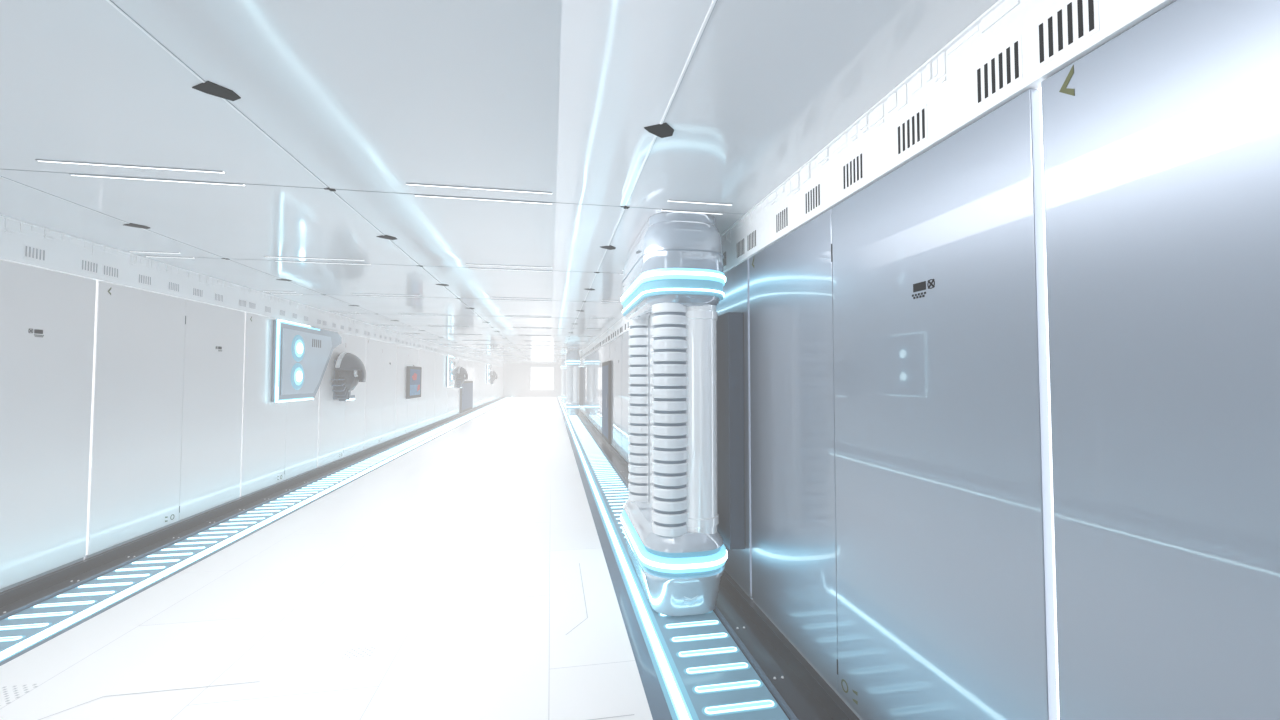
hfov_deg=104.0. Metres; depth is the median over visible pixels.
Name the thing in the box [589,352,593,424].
wall panel
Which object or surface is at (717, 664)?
channel
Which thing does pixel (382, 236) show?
ceiling sensor
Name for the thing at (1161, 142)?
wall panel
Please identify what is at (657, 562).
diffuser
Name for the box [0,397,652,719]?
floor
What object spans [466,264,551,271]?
recessed light
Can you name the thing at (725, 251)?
air vent
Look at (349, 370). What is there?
scanner
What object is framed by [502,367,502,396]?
wall panel
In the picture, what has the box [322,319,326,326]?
air vent
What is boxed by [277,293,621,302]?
trim
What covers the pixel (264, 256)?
recessed light
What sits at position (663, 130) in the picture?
ceiling sensor
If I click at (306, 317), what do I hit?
air vent
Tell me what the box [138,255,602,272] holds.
trim
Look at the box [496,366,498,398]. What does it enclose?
wall panel
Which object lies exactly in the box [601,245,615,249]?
ceiling sensor
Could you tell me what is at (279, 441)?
wall panel
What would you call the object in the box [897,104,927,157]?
air vent
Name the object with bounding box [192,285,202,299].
air vent
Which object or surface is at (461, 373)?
scanner
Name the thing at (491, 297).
recessed light
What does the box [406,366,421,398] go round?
poster
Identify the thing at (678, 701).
diffuser
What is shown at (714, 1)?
trim
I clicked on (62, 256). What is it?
trim
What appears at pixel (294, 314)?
air vent
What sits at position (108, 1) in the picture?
trim
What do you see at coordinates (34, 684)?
floor vent
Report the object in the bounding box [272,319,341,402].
display unit
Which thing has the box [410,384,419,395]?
picture
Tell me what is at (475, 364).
wall panel
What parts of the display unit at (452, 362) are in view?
plate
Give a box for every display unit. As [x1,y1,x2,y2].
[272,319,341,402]
[446,356,458,386]
[486,364,491,382]
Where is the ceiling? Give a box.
[0,0,997,363]
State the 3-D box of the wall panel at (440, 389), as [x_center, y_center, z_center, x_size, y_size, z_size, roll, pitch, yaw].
[-7.198,0.993,18.070,0.034,2.405,2.124,0,-2,-10]
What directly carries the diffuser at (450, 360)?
attached to the display unit at (452, 362)
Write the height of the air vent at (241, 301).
0.134 m
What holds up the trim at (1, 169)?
attached to the wall at (1039, 89)
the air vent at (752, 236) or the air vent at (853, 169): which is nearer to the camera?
the air vent at (853, 169)
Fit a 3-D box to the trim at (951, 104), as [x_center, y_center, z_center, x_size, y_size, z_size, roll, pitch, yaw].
[-2.092,-0.302,19.965,0.132,0.308,46.000,0,-2,-10]
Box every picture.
[410,369,420,384]
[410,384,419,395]
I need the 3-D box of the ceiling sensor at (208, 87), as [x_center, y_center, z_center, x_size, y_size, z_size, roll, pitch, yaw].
[-1.712,-1.090,2.031,0.109,0.004,0.134,-1,-2,31]
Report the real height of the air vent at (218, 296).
0.134 m
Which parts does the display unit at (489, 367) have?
plate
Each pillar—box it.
[561,360,566,402]
[565,351,582,414]
[620,212,744,616]
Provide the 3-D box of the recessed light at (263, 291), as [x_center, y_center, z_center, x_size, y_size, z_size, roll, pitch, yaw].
[-4.888,-0.919,6.841,0.400,0.005,0.218,0,-2,-10]
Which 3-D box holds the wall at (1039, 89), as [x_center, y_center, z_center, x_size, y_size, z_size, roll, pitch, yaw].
[-2.069,0.950,19.925,0.085,2.813,46.000,0,-2,-10]
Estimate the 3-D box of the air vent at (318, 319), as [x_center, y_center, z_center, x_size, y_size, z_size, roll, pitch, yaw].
[-5.455,-0.649,8.502,0.003,0.134,0.163,0,-2,-10]
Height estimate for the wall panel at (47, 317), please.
2.405 m
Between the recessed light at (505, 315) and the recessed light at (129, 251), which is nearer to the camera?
the recessed light at (129, 251)
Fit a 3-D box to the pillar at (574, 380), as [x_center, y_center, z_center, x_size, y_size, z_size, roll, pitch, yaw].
[-2.979,1.037,22.422,0.754,2.806,1.476,0,-2,-10]
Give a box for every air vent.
[23,242,45,263]
[80,257,97,275]
[102,262,118,280]
[138,271,151,287]
[168,279,179,293]
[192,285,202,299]
[214,291,222,303]
[238,297,245,308]
[248,300,255,311]
[265,304,270,314]
[279,308,285,317]
[292,311,297,320]
[303,314,308,322]
[317,317,320,325]
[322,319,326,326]
[723,250,726,267]
[736,236,744,259]
[747,228,756,252]
[776,205,788,234]
[805,181,820,216]
[843,150,863,191]
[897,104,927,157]
[975,35,1022,107]
[1036,0,1099,68]
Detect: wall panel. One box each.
[0,259,95,592]
[84,281,244,558]
[239,312,318,498]
[316,328,365,468]
[363,338,396,450]
[394,345,417,438]
[417,349,434,429]
[434,353,447,422]
[447,357,457,417]
[457,358,465,413]
[466,360,472,380]
[473,361,478,407]
[479,362,483,405]
[484,363,488,403]
[488,365,492,401]
[492,365,495,400]
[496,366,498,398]
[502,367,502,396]
[582,357,584,414]
[585,355,588,418]
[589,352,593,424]
[594,348,600,432]
[601,342,609,433]
[610,335,622,456]
[622,332,629,463]
[716,259,752,599]
[749,89,1057,719]
[1041,0,1279,719]
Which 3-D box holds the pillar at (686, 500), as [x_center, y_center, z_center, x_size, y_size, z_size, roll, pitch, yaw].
[0.279,0.388,4.122,0.754,2.806,1.476,0,-2,-10]
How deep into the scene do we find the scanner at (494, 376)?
32.80 m
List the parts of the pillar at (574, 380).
plate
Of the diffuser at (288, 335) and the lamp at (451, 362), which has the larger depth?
the lamp at (451, 362)
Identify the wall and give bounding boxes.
[503,364,561,396]
[1038,87,1059,719]
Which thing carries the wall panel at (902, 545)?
attached to the wall at (1039, 89)
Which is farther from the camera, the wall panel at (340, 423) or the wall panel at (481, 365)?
the wall panel at (481, 365)
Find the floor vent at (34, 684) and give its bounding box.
[0,684,36,705]
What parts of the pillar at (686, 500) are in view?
plate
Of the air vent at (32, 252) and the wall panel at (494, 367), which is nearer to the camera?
the air vent at (32, 252)
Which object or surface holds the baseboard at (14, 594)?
attached to the wall
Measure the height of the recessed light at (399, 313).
0.005 m
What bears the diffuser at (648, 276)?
attached to the pillar at (686, 500)
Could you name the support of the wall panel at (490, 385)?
attached to the wall
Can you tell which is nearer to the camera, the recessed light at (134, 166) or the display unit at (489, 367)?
the recessed light at (134, 166)
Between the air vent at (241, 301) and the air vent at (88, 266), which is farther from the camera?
the air vent at (241, 301)
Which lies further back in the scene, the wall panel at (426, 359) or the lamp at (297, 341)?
the wall panel at (426, 359)
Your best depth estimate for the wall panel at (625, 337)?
9.40 m
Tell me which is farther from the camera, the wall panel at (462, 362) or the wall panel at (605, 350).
the wall panel at (462, 362)
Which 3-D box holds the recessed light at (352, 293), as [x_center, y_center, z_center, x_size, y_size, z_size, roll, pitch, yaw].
[-3.558,-0.910,7.077,0.880,0.005,0.218,0,-2,-10]
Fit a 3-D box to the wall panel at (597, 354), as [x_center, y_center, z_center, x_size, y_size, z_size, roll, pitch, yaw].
[-1.283,0.890,15.163,0.034,2.405,2.118,0,-2,-10]
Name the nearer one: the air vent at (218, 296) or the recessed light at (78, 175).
the recessed light at (78, 175)
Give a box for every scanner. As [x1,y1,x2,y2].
[331,352,365,400]
[456,366,467,387]
[490,370,497,383]
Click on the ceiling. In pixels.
(558, 97)
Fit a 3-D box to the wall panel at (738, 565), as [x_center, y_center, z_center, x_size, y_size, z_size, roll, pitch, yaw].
[0.599,0.515,4.586,0.036,2.405,2.118,0,-2,-10]
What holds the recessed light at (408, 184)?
in the ceiling
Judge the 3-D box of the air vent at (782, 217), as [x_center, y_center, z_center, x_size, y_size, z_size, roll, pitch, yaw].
[0.857,-0.844,3.017,0.003,0.134,0.163,0,-2,-10]
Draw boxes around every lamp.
[291,335,304,389]
[450,361,452,381]
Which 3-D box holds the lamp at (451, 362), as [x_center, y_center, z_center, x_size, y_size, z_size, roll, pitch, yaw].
[-7.327,0.455,19.463,0.037,0.870,0.440,0,-2,-10]
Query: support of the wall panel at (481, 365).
attached to the wall
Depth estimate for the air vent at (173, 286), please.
5.22 m
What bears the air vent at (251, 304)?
attached to the wall
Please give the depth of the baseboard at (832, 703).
2.89 m
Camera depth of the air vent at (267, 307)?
6.96 m
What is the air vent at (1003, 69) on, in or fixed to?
attached to the wall at (1039, 89)
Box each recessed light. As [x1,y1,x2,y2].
[35,159,224,173]
[69,174,245,186]
[129,251,194,258]
[263,291,302,294]
[264,256,370,264]
[352,293,422,297]
[399,313,449,315]
[406,183,551,204]
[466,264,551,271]
[491,297,541,300]
[505,315,550,317]
[661,200,732,214]
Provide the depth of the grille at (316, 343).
8.25 m
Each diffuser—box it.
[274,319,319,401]
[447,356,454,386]
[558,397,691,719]
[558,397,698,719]
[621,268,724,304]
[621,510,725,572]
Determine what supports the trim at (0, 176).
attached to the wall at (516, 377)
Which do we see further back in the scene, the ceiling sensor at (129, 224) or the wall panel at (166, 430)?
the wall panel at (166, 430)
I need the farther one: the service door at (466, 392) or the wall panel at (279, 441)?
the service door at (466, 392)
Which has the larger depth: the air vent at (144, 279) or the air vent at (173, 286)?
the air vent at (173, 286)
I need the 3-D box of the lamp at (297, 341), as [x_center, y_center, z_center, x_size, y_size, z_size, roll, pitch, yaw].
[-5.225,0.036,7.657,0.037,0.870,0.440,0,-2,-10]
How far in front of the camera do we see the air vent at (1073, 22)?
1.35 m
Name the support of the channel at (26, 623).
in the floor
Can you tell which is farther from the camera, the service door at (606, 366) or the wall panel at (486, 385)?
the wall panel at (486, 385)
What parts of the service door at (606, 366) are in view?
door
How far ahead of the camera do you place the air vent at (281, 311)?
7.34 m
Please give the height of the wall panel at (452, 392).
2.405 m
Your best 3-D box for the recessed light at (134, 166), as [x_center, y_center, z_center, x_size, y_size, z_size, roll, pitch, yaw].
[-2.782,-1.064,2.747,0.881,0.005,0.041,0,-2,-10]
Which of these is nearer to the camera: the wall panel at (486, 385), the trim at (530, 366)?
the wall panel at (486, 385)
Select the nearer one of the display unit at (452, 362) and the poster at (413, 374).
the poster at (413, 374)
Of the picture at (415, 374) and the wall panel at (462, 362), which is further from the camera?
the wall panel at (462, 362)
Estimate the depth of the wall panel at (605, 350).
13.38 m
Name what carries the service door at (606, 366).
attached to the wall panel at (605, 350)
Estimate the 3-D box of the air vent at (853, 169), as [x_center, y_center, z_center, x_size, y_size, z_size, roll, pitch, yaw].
[0.983,-0.869,2.308,0.003,0.134,0.163,0,-2,-10]
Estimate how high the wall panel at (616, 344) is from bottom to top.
2.405 m
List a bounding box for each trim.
[0,176,506,361]
[0,217,503,366]
[1,169,737,213]
[106,0,529,359]
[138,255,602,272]
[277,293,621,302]
[352,313,598,318]
[530,366,553,390]
[558,0,716,360]
[580,0,1175,359]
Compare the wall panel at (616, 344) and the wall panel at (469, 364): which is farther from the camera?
the wall panel at (469, 364)
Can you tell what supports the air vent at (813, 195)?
attached to the wall at (1039, 89)
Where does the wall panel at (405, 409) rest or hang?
attached to the wall
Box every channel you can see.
[0,397,512,665]
[557,397,833,719]
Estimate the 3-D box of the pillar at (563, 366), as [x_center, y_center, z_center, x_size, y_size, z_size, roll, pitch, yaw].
[-4.801,1.400,32.655,0.754,2.806,1.476,0,-2,-10]
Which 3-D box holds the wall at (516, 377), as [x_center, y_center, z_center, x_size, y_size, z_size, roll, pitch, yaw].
[-8.788,1.738,42.158,5.480,2.813,0.240,0,-2,-10]
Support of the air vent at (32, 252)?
attached to the wall
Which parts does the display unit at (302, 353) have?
plate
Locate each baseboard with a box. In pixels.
[0,396,503,607]
[579,409,859,719]
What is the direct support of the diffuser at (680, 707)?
attached to the channel at (717, 664)
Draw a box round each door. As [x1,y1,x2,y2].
[460,381,472,412]
[531,368,552,389]
[602,361,610,443]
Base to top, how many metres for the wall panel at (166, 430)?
2.405 m
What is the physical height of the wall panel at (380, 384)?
2.405 m
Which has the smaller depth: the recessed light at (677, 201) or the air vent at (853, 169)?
the air vent at (853, 169)
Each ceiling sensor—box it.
[124,223,149,228]
[192,81,240,100]
[376,235,396,239]
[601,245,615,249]
[644,123,673,137]
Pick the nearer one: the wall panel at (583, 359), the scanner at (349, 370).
the scanner at (349, 370)
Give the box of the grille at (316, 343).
[312,339,320,347]
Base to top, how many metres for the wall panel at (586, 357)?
2.405 m
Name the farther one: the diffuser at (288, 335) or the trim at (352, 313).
the trim at (352, 313)
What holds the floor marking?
on the floor
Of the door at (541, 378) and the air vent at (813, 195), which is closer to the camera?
the air vent at (813, 195)
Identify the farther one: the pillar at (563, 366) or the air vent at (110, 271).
the pillar at (563, 366)
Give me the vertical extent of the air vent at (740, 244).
0.134 m
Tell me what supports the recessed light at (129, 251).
in the ceiling
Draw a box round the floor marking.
[39,563,633,719]

